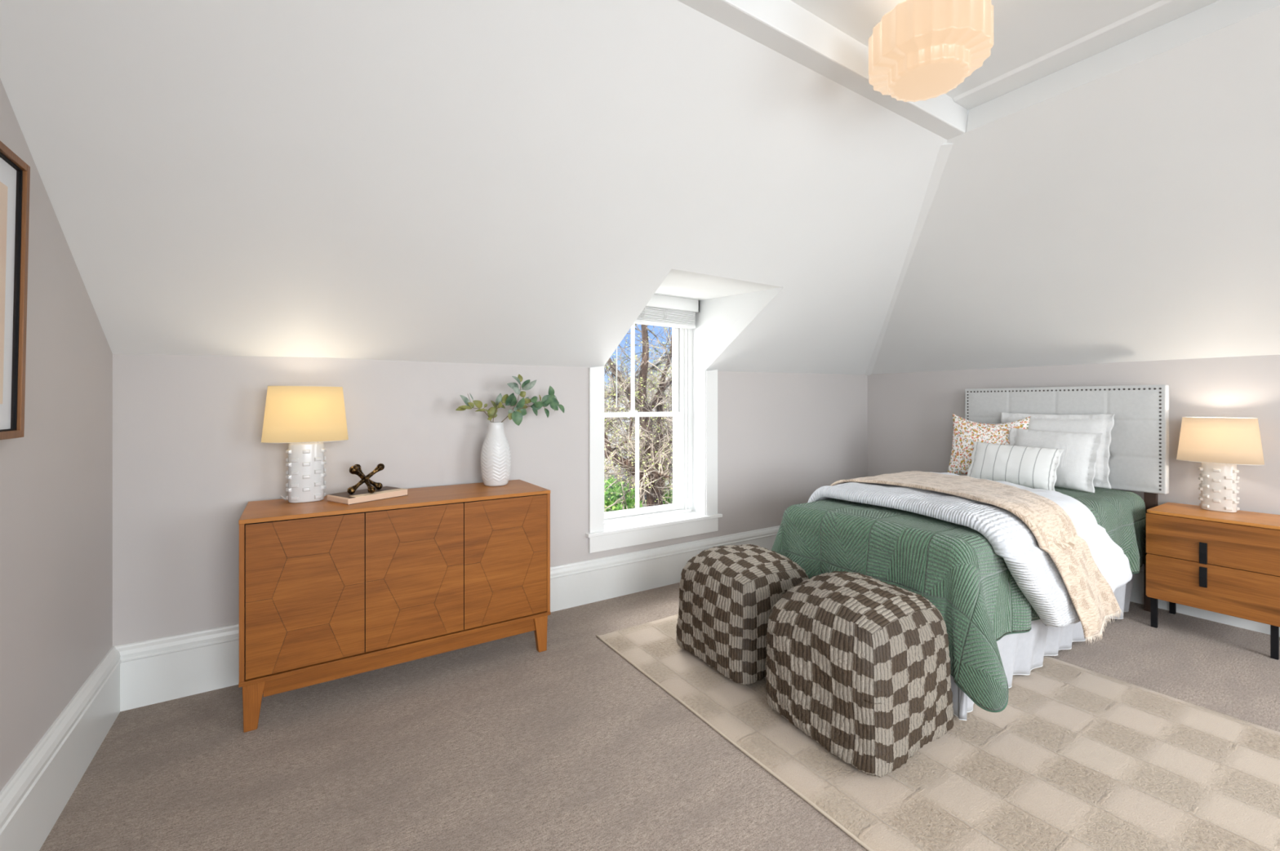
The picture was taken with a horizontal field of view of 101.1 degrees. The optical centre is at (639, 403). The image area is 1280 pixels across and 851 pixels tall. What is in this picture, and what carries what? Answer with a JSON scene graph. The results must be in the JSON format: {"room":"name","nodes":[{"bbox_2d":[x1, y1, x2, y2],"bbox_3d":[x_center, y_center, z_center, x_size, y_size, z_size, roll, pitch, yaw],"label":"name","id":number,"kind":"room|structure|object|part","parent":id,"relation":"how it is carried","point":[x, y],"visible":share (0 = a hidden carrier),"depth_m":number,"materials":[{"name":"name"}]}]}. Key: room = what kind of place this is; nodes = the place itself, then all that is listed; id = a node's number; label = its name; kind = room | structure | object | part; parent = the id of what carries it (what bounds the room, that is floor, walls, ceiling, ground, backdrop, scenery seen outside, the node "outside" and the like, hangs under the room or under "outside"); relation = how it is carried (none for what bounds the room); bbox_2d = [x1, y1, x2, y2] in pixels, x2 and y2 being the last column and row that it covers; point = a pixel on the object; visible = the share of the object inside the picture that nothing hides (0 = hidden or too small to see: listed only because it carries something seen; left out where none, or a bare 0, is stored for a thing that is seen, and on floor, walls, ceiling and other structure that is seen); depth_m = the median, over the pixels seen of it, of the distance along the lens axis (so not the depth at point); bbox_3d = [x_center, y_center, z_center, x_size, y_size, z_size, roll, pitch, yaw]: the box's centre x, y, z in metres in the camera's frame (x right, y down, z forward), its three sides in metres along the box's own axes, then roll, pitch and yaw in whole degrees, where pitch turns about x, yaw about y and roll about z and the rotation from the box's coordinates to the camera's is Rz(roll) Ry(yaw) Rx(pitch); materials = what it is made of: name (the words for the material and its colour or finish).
{"room":"bedroom","nodes":[
{"label":"bedroom","id":0,"kind":"room"},
{"bbox_2d":[0,79,112,791],"bbox_3d":[-0.949,-0.125,0.149,0.100,2.850,5.080,0,0,-33],"label":"wall","id":1,"kind":"structure","parent":0,"point":[56,479],"depth_m":1.69,"materials":[{"name":"paint"}]},
{"bbox_2d":[0,141,30,439],"bbox_3d":[-1.516,-0.276,1.170,0.036,0.736,0.600,1,-1,-33],"label":"picture frame","id":2,"kind":"object","parent":1,"relation":"attached to","point":[15,173],"visible":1,"depth_m":1.40,"materials":[{"name":"brown wood"}]},
{"bbox_2d":[0,181,7,404],"bbox_3d":[-1.516,-0.278,1.170,0.003,0.561,0.450,1,0,-33],"label":"print","id":3,"kind":"object","parent":2,"relation":"attached to","point":[3,188],"depth_m":1.35},
{"bbox_2d":[0,646,120,850],"bbox_3d":[-0.865,1.164,0.144,0.034,0.272,4.980,0,0,-33],"label":"baseboard","id":4,"kind":"structure","parent":1,"relation":"attached to","point":[33,799],"depth_m":1.66,"materials":[{"name":"paint"}]},
{"bbox_2d":[0,0,946,375],"bbox_3d":[0.396,-0.788,2.972,5.421,1.225,1.795,0,0,-33],"label":"ceiling","id":5,"kind":"structure","parent":0,"point":[505,182],"depth_m":2.03,"materials":[{"name":"paint"}]},
{"bbox_2d":[112,354,867,646],"bbox_3d":[-0.002,0.512,3.724,5.366,1.576,0.100,0,0,-33],"label":"wall","id":6,"kind":"structure","parent":0,"point":[189,457],"depth_m":2.76,"materials":[{"name":"paint"}]},
{"bbox_2d":[114,525,779,711],"bbox_3d":[-0.008,1.164,3.640,5.266,0.272,0.034,0,0,-33],"label":"baseboard","id":7,"kind":"structure","parent":6,"relation":"attached to","point":[170,668],"depth_m":2.43,"materials":[{"name":"paint"}]},
{"bbox_2d":[585,323,722,553],"bbox_3d":[0.038,0.084,3.885,1.147,1.788,0.412,0,0,-33],"label":"window","id":8,"kind":"structure","parent":6,"relation":"in","point":[608,531],"depth_m":3.93,"materials":[{"name":"paint"}]},
{"bbox_3d":[-0.288,0.301,3.474,0.108,1.094,0.030,0,0,-33],"label":"casing","id":9,"kind":"part","parent":8,"relation":"part of","materials":[{"name":"paint"}]},
{"bbox_3d":[-0.013,0.447,3.905,0.788,0.757,0.032,0,0,-33],"label":"sash","id":10,"kind":"part","parent":8,"relation":"part of","materials":[{"name":"paint"}]},
{"bbox_3d":[-0.034,-0.266,3.937,0.788,0.739,0.032,0,0,-33],"label":"sash","id":11,"kind":"part","parent":8,"relation":"part of","materials":[{"name":"paint"}]},
{"bbox_3d":[-0.042,0.035,3.948,1.012,1.690,0.220,0,0,-33],"label":"frame","id":12,"kind":"part","parent":8,"relation":"part of","materials":[{"name":"paint"}]},
{"bbox_3d":[0.089,0.860,3.805,1.147,0.024,0.222,0,0,-33],"label":"sill","id":13,"kind":"part","parent":8,"relation":"part of","materials":[{"name":"paint"}]},
{"bbox_2d":[616,294,699,407],"bbox_3d":[0.035,-0.382,3.837,0.960,0.824,0.080,0,0,-33],"label":"window blind","id":14,"kind":"object","parent":8,"relation":"attached to","point":[660,310],"visible":0.54,"depth_m":3.92,"materials":[{"name":"paint"}]},
{"bbox_3d":[0.034,-0.589,3.847,0.908,0.022,0.060,0,0,-33],"label":"rail","id":15,"kind":"part","parent":14,"relation":"part of","materials":[{"name":"paint"}]},
{"bbox_3d":[0.190,-0.662,3.910,0.043,0.095,0.005,0,0,-33],"label":"ladder cord","id":16,"kind":"part","parent":14,"relation":"part of","materials":[{"name":"fabric"}]},
{"bbox_3d":[0.540,0.296,4.008,0.110,1.104,0.030,0,0,-33],"label":"casing","id":17,"kind":"part","parent":8,"relation":"part of","materials":[{"name":"paint"}]},
{"bbox_2d":[865,142,953,375],"bbox_3d":[1.871,-0.804,3.871,0.061,1.075,2.520,0,0,15],"label":"trim","id":18,"kind":"structure","parent":6,"relation":"attached to","point":[944,150],"depth_m":3.19,"materials":[{"name":"paint"}]},
{"bbox_2d":[39,582,1279,850],"bbox_3d":[1.333,1.360,1.562,5.466,0.120,5.180,0,0,-33],"label":"floor","id":19,"kind":"structure","parent":0,"point":[503,744],"depth_m":1.92,"materials":[{"name":"carpet"}]},
{"bbox_2d":[238,480,550,733],"bbox_3d":[-1.141,0.878,2.601,1.304,0.843,0.462,0,0,-33],"label":"sideboard","id":20,"kind":"object","parent":19,"relation":"on","point":[329,591],"visible":0.99,"depth_m":2.35,"materials":[{"name":"brown wood"}]},
{"bbox_3d":[-1.682,0.783,2.253,0.017,0.619,0.460,0,0,-33],"label":"panel","id":21,"kind":"part","parent":20,"relation":"part of","materials":[{"name":"brown wood"}]},
{"bbox_3d":[-1.543,1.205,2.108,0.075,0.190,0.045,0,0,-33],"label":"leg","id":22,"kind":"part","parent":20,"relation":"part of","materials":[{"name":"brown wood"}]},
{"bbox_2d":[260,385,348,503],"bbox_3d":[-1.554,0.189,2.454,0.345,0.536,0.213,0,0,-33],"label":"table lamp","id":23,"kind":"object","parent":20,"relation":"on","point":[304,418],"visible":1,"depth_m":2.40,"materials":[{"name":"beige fabric"}]},
{"bbox_3d":[-1.554,0.050,2.454,0.344,0.254,0.212,0,0,-33],"label":"lamp shade","id":24,"kind":"part","parent":23,"relation":"part of","materials":[{"name":"beige fabric"}]},
{"bbox_3d":[-1.379,0.783,2.188,0.416,0.610,0.018,0,0,-33],"label":"door","id":25,"kind":"part","parent":20,"relation":"part of","materials":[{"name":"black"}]},
{"bbox_2d":[327,486,408,505],"bbox_3d":[-1.304,0.442,2.533,0.179,0.030,0.298,0,0,32],"label":"book","id":26,"kind":"object","parent":20,"relation":"on","point":[386,492],"visible":0.98,"depth_m":2.47,"materials":[{"name":"beige paper"}]},
{"bbox_2d":[346,463,384,494],"bbox_3d":[-1.309,0.359,2.522,0.140,0.135,0.145,0,0,-13],"label":"ornament","id":27,"kind":"object","parent":26,"relation":"on","point":[356,469],"visible":1,"depth_m":2.50,"materials":[{"name":"brown metal"}]},
{"bbox_3d":[-1.141,0.466,2.601,1.304,0.017,0.462,0,0,-33],"label":"panel","id":28,"kind":"part","parent":20,"relation":"part of","materials":[{"name":"brown wood"}]},
{"bbox_3d":[-1.141,1.101,2.601,1.304,0.017,0.462,0,0,-33],"label":"panel","id":29,"kind":"part","parent":20,"relation":"part of","materials":[{"name":"brown wood"}]},
{"bbox_3d":[-1.025,0.783,2.416,0.419,0.610,0.018,0,0,-33],"label":"door","id":30,"kind":"part","parent":20,"relation":"part of","materials":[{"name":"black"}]},
{"bbox_2d":[480,422,511,486],"bbox_3d":[-0.804,0.282,2.939,0.164,0.350,0.165,0,0,9],"label":"vase","id":31,"kind":"object","parent":20,"relation":"on","point":[495,457],"visible":1,"depth_m":2.88,"materials":[{"name":"white ceramic"}]},
{"bbox_2d":[455,393,492,422],"bbox_3d":[-0.878,0.057,2.853,0.226,0.222,0.048,0,0,-38],"label":"leafy branch","id":32,"kind":"object","parent":31,"relation":"in","point":[478,404],"visible":1,"depth_m":2.83,"materials":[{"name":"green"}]},
{"bbox_3d":[-0.870,0.059,2.877,0.184,0.218,0.016,0,0,-38],"label":"stem","id":33,"kind":"part","parent":32,"relation":"part of","materials":[{"name":"brown"}]},
{"bbox_2d":[487,393,514,422],"bbox_3d":[-0.787,0.055,2.980,0.152,0.225,0.080,0,0,-33],"label":"leafy branch","id":34,"kind":"object","parent":31,"relation":"in","point":[506,399],"visible":0.94,"depth_m":2.97,"materials":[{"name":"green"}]},
{"bbox_2d":[501,374,536,426],"bbox_3d":[-0.692,0.002,2.960,0.221,0.333,0.065,0,0,-28],"label":"leafy branch","id":35,"kind":"object","parent":31,"relation":"in","point":[516,415],"visible":0.98,"depth_m":2.96,"materials":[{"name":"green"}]},
{"bbox_3d":[-0.723,0.028,2.964,0.172,0.280,0.019,0,0,-24],"label":"stem","id":36,"kind":"part","parent":35,"relation":"part of","materials":[{"name":"brown"}]},
{"bbox_2d":[500,386,564,422],"bbox_3d":[-0.633,0.033,3.043,0.404,0.271,0.088,0,0,-33],"label":"leafy branch","id":37,"kind":"object","parent":31,"relation":"in","point":[550,399],"visible":0.91,"depth_m":3.09,"materials":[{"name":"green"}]},
{"bbox_3d":[-0.669,0.783,2.646,0.422,0.610,0.018,0,0,-33],"label":"door","id":38,"kind":"part","parent":20,"relation":"part of","materials":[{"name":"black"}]},
{"bbox_3d":[-0.527,1.205,2.763,0.075,0.190,0.045,0,0,-33],"label":"leg","id":39,"kind":"part","parent":20,"relation":"part of","materials":[{"name":"brown wood"}]},
{"bbox_3d":[-0.602,0.783,2.950,0.017,0.619,0.460,0,0,-33],"label":"panel","id":40,"kind":"part","parent":20,"relation":"part of","materials":[{"name":"brown wood"}]},
{"bbox_2d":[595,614,1279,850],"bbox_3d":[1.346,1.293,2.203,1.890,0.014,2.942,0,0,-33],"label":"area rug","id":41,"kind":"object","parent":19,"relation":"on","point":[1076,758],"visible":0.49,"depth_m":1.84,"materials":[{"name":"beige carpet"}]},
{"bbox_2d":[675,544,808,685],"bbox_3d":[0.529,1.016,2.686,0.565,0.540,0.569,0,0,-33],"label":"pouf","id":42,"kind":"object","parent":41,"relation":"on","point":[728,594],"visible":0.77,"depth_m":2.48,"materials":[{"name":"fabric"}]},
{"bbox_2d":[765,571,953,777],"bbox_3d":[0.870,0.997,2.122,0.566,0.578,0.573,0,0,-33],"label":"pouf","id":43,"kind":"object","parent":41,"relation":"on","point":[859,664],"visible":1,"depth_m":1.91,"materials":[{"name":"fabric"}]},
{"bbox_2d":[771,384,1168,720],"bbox_3d":[1.948,0.594,3.058,2.391,1.412,1.229,0,0,-33],"label":"bed","id":44,"kind":"object","parent":19,"relation":"on","point":[995,634],"visible":0.46,"depth_m":2.55,"materials":[{"name":"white fabric"}]},
{"bbox_2d":[771,486,1146,711],"bbox_3d":[1.909,0.886,3.033,2.296,0.683,1.227,0,0,-33],"label":"quilt","id":45,"kind":"object","parent":44,"relation":"on","point":[993,632],"depth_m":2.33,"materials":[{"name":"green fabric"}]},
{"bbox_2d":[807,471,1132,626],"bbox_3d":[1.743,0.738,2.957,1.402,0.560,1.275,0,0,-33],"label":"duvet","id":46,"kind":"object","parent":44,"relation":"on","point":[1033,569],"visible":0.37,"depth_m":2.41,"materials":[{"name":"white fabric"}]},
{"bbox_2d":[830,471,1123,645],"bbox_3d":[1.714,0.760,2.927,0.785,0.649,1.318,0,0,-33],"label":"throw blanket","id":47,"kind":"object","parent":46,"relation":"on","point":[1094,601],"visible":0.82,"depth_m":2.43,"materials":[{"name":"fabric"}]},
{"bbox_2d":[947,413,1030,474],"bbox_3d":[2.507,0.312,3.804,0.493,0.468,0.158,0,0,42],"label":"throw pillow","id":48,"kind":"object","parent":44,"relation":"on","point":[965,432],"visible":0.56,"depth_m":3.84,"materials":[{"name":"fabric"}]},
{"bbox_2d":[966,441,1063,491],"bbox_3d":[2.441,0.409,3.462,0.153,0.279,0.527,0,0,-30],"label":"throw pillow","id":49,"kind":"object","parent":44,"relation":"on","point":[1033,468],"visible":0.9,"depth_m":3.40,"materials":[{"name":"fabric"}]},
{"bbox_2d":[1008,427,1103,493],"bbox_3d":[2.674,0.360,3.452,0.179,0.374,0.525,0,0,-28],"label":"throw pillow","id":50,"kind":"object","parent":44,"relation":"on","point":[1076,470],"visible":0.54,"depth_m":3.31,"materials":[{"name":"white fabric"}]},
{"bbox_2d":[1000,412,1115,488],"bbox_3d":[2.808,0.304,3.601,0.149,0.472,0.661,0,0,-30],"label":"bed pillow","id":51,"kind":"object","parent":44,"relation":"on","point":[1104,424],"visible":0.26,"depth_m":3.45,"materials":[{"name":"white fabric"}]},
{"bbox_3d":[2.886,0.223,3.691,0.022,0.654,1.142,0,0,-33],"label":"headboard","id":52,"kind":"part","parent":44,"relation":"part of","materials":[{"name":"fabric"}]},
{"bbox_3d":[3.191,0.919,3.290,0.040,0.762,0.055,0,0,-33],"label":"headboard leg","id":53,"kind":"part","parent":44,"relation":"part of","materials":[{"name":"white fabric"}]},
{"bbox_2d":[1146,502,1279,660],"bbox_3d":[3.250,0.960,2.950,0.449,0.681,0.522,0,0,-33],"label":"nightstand","id":54,"kind":"object","parent":19,"relation":"on","point":[1224,563],"visible":1,"depth_m":2.84,"materials":[{"name":"brown wood"}]},
{"bbox_3d":[2.985,1.209,3.058,0.022,0.182,0.026,0,0,-33],"label":"leg","id":55,"kind":"part","parent":54,"relation":"part of","materials":[{"name":"black metal"}]},
{"bbox_3d":[3.292,1.209,3.256,0.022,0.182,0.026,0,0,-33],"label":"leg","id":56,"kind":"part","parent":54,"relation":"part of","materials":[{"name":"black metal"}]},
{"bbox_3d":[3.052,0.945,2.856,0.014,0.108,0.029,0,0,-33],"label":"handle","id":57,"kind":"part","parent":54,"relation":"part of","materials":[{"name":"black metal"}]},
{"bbox_3d":[3.052,0.815,2.856,0.014,0.115,0.029,0,0,-33],"label":"handle","id":58,"kind":"part","parent":54,"relation":"part of","materials":[{"name":"black metal"}]},
{"bbox_3d":[3.081,0.997,2.840,0.018,0.250,0.522,0,0,-33],"label":"drawer","id":59,"kind":"part","parent":54,"relation":"part of","materials":[{"name":"brown wood"}]},
{"bbox_3d":[3.081,0.754,2.840,0.018,0.230,0.522,0,0,-33],"label":"drawer","id":60,"kind":"part","parent":54,"relation":"part of","materials":[{"name":"brown wood"}]},
{"bbox_3d":[3.256,0.627,2.954,0.435,0.017,0.522,0,0,-33],"label":"panel","id":61,"kind":"part","parent":54,"relation":"part of","materials":[{"name":"brown wood"}]},
{"bbox_2d":[1176,417,1264,512],"bbox_3d":[3.328,0.351,3.031,0.213,0.536,0.345,0,0,-33],"label":"table lamp","id":62,"kind":"object","parent":54,"relation":"on","point":[1220,444],"visible":1,"depth_m":2.98,"materials":[{"name":"beige ceramic"}]},
{"bbox_3d":[3.328,0.212,3.031,0.212,0.254,0.344,0,0,-33],"label":"lamp shade","id":63,"kind":"part","parent":62,"relation":"part of","materials":[{"name":"beige fabric"}]},
{"bbox_3d":[3.229,1.209,2.680,0.022,0.182,0.026,0,0,-33],"label":"leg","id":64,"kind":"part","parent":54,"relation":"part of","materials":[{"name":"black metal"}]},
{"bbox_2d":[653,269,780,300],"bbox_3d":[0.208,-0.803,3.562,1.132,0.138,1.140,0,0,-33],"label":"ceiling","id":65,"kind":"structure","parent":0,"point":[677,283],"depth_m":3.40,"materials":[{"name":"paint"}]},
{"bbox_2d":[693,290,764,514],"bbox_3d":[0.630,0.020,3.835,0.087,1.700,1.143,0,0,-31],"label":"wall","id":66,"kind":"structure","parent":0,"point":[716,316],"depth_m":4.02,"materials":[{"name":"paint"}]},
{"bbox_2d":[790,0,1161,111],"bbox_3d":[1.038,-1.500,0.313,3.616,0.100,3.400,0,0,-33],"label":"ceiling","id":67,"kind":"structure","parent":0,"point":[1025,31],"depth_m":2.00,"materials":[{"name":"paint"}]},
{"bbox_2d":[676,0,968,140],"bbox_3d":[0.148,-1.395,1.701,3.426,0.150,0.097,0,0,-33],"label":"beam","id":68,"kind":"structure","parent":67,"relation":"attached to","point":[784,27],"depth_m":2.01,"materials":[{"name":"paint"}]},
{"bbox_2d":[868,0,993,102],"bbox_3d":[1.004,-1.283,1.838,0.384,0.334,0.378,0,0,-33],"label":"ceiling light","id":69,"kind":"object","parent":67,"relation":"attached to","point":[919,50],"visible":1,"depth_m":1.74,"materials":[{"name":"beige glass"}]},
{"bbox_2d":[952,0,1218,110],"bbox_3d":[2.413,-1.449,1.200,0.164,0.022,3.200,0,0,-33],"label":"trim","id":70,"kind":"structure","parent":67,"relation":"attached to","point":[1162,12],"depth_m":2.14,"materials":[{"name":"paint"}]},
{"bbox_2d":[965,0,1279,132],"bbox_3d":[2.499,-1.385,1.256,0.099,0.130,3.200,0,0,-33],"label":"ceiling beam","id":71,"kind":"structure","parent":67,"relation":"attached to","point":[1220,14],"depth_m":2.09,"materials":[{"name":"paint"}]},
{"bbox_2d":[867,355,1279,515],"bbox_3d":[3.587,0.512,3.017,0.100,1.576,4.980,0,0,-33],"label":"wall","id":72,"kind":"structure","parent":0,"point":[910,414],"depth_m":3.48,"materials":[{"name":"paint"}]},
{"bbox_2d":[1129,564,1279,637],"bbox_3d":[3.531,1.164,2.981,0.034,0.272,4.980,0,0,-33],"label":"baseboard","id":73,"kind":"structure","parent":72,"relation":"attached to","point":[1137,592],"depth_m":3.19,"materials":[{"name":"paint"}]},
{"bbox_2d":[871,4,1279,374],"bbox_3d":[2.808,-0.833,2.454,1.920,1.135,5.080,0,0,-33],"label":"ceiling","id":74,"kind":"structure","parent":0,"point":[1131,213],"depth_m":2.69,"materials":[{"name":"paint"}]},
{"label":"outside","id":75,"kind":"structure","parent":0,"visible":0},
{"bbox_3d":[-10.224,4.600,43.507,90.000,0.200,75.800,0,0,-33],"label":"ground","id":76,"kind":"structure","parent":75,"visible":0},
{"bbox_2d":[604,398,608,464],"bbox_3d":[-4.185,1.660,42.000,14.700,5.680,7.700,0,0,-7],"label":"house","id":77,"kind":"structure","parent":76,"relation":"on","point":[607,401],"depth_m":38.70,"materials":[{"name":"grey"}]},
{"bbox_2d":[604,475,644,512],"bbox_3d":[-0.535,2.933,10.002,1.252,3.142,1.229,0,0,39],"label":"shrub","id":78,"kind":"object","parent":76,"relation":"on","point":[614,497],"visible":0.3,"depth_m":9.77,"materials":[{"name":"green plant"}]},
{"bbox_2d":[604,361,671,509],"bbox_3d":[-1.348,0.979,18.131,5.527,9.172,6.171,0,0,4],"label":"tree","id":79,"kind":"object","parent":76,"relation":"on","point":[606,397],"visible":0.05,"depth_m":17.62,"materials":[{"name":"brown plant"}]},
{"bbox_2d":[604,333,671,505],"bbox_3d":[0.221,1.322,21.338,6.905,8.405,4.975,0,0,-40],"label":"tree","id":80,"kind":"object","parent":76,"relation":"on","point":[628,334],"visible":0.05,"depth_m":20.94,"materials":[{"name":"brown plant"}]},
{"bbox_2d":[604,324,672,512],"bbox_3d":[0.465,1.480,8.975,4.724,8.492,3.941,0,0,-16],"label":"tree","id":81,"kind":"object","parent":76,"relation":"on","point":[652,454],"visible":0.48,"depth_m":8.85,"materials":[{"name":"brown plant"}]},
{"bbox_2d":[604,342,672,508],"bbox_3d":[0.782,1.936,13.392,5.713,9.210,5.729,0,0,23],"label":"tree","id":82,"kind":"object","parent":76,"relation":"on","point":[670,387],"visible":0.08,"depth_m":12.85,"materials":[{"name":"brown plant"}]},
{"bbox_2d":[604,475,672,503],"bbox_3d":[-0.110,3.790,22.310,4.293,1.418,1.740,0,0,-4],"label":"shrub","id":83,"kind":"object","parent":76,"relation":"on","point":[624,485],"visible":0.02,"depth_m":21.54,"materials":[{"name":"green plant"}]},
{"bbox_2d":[604,354,672,484],"bbox_3d":[3.089,0.660,31.000,9.100,7.680,7.700,0,0,10],"label":"tree","id":84,"kind":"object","parent":76,"relation":"on","point":[660,362],"visible":0.02,"depth_m":28.01,"materials":[{"name":"brown plant"}]},
{"bbox_2d":[617,355,672,505],"bbox_3d":[2.287,2.237,17.419,7.202,9.293,5.765,0,0,-25],"label":"tree","id":85,"kind":"object","parent":76,"relation":"on","point":[652,355],"visible":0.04,"depth_m":17.00,"materials":[{"name":"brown plant"}]},
{"bbox_2d":[644,485,672,507],"bbox_3d":[0.751,3.320,14.024,1.312,2.375,1.317,0,0,-33],"label":"shrub","id":86,"kind":"object","parent":76,"relation":"on","point":[671,491],"visible":0.08,"depth_m":13.79,"materials":[{"name":"green plant"}]}
]}

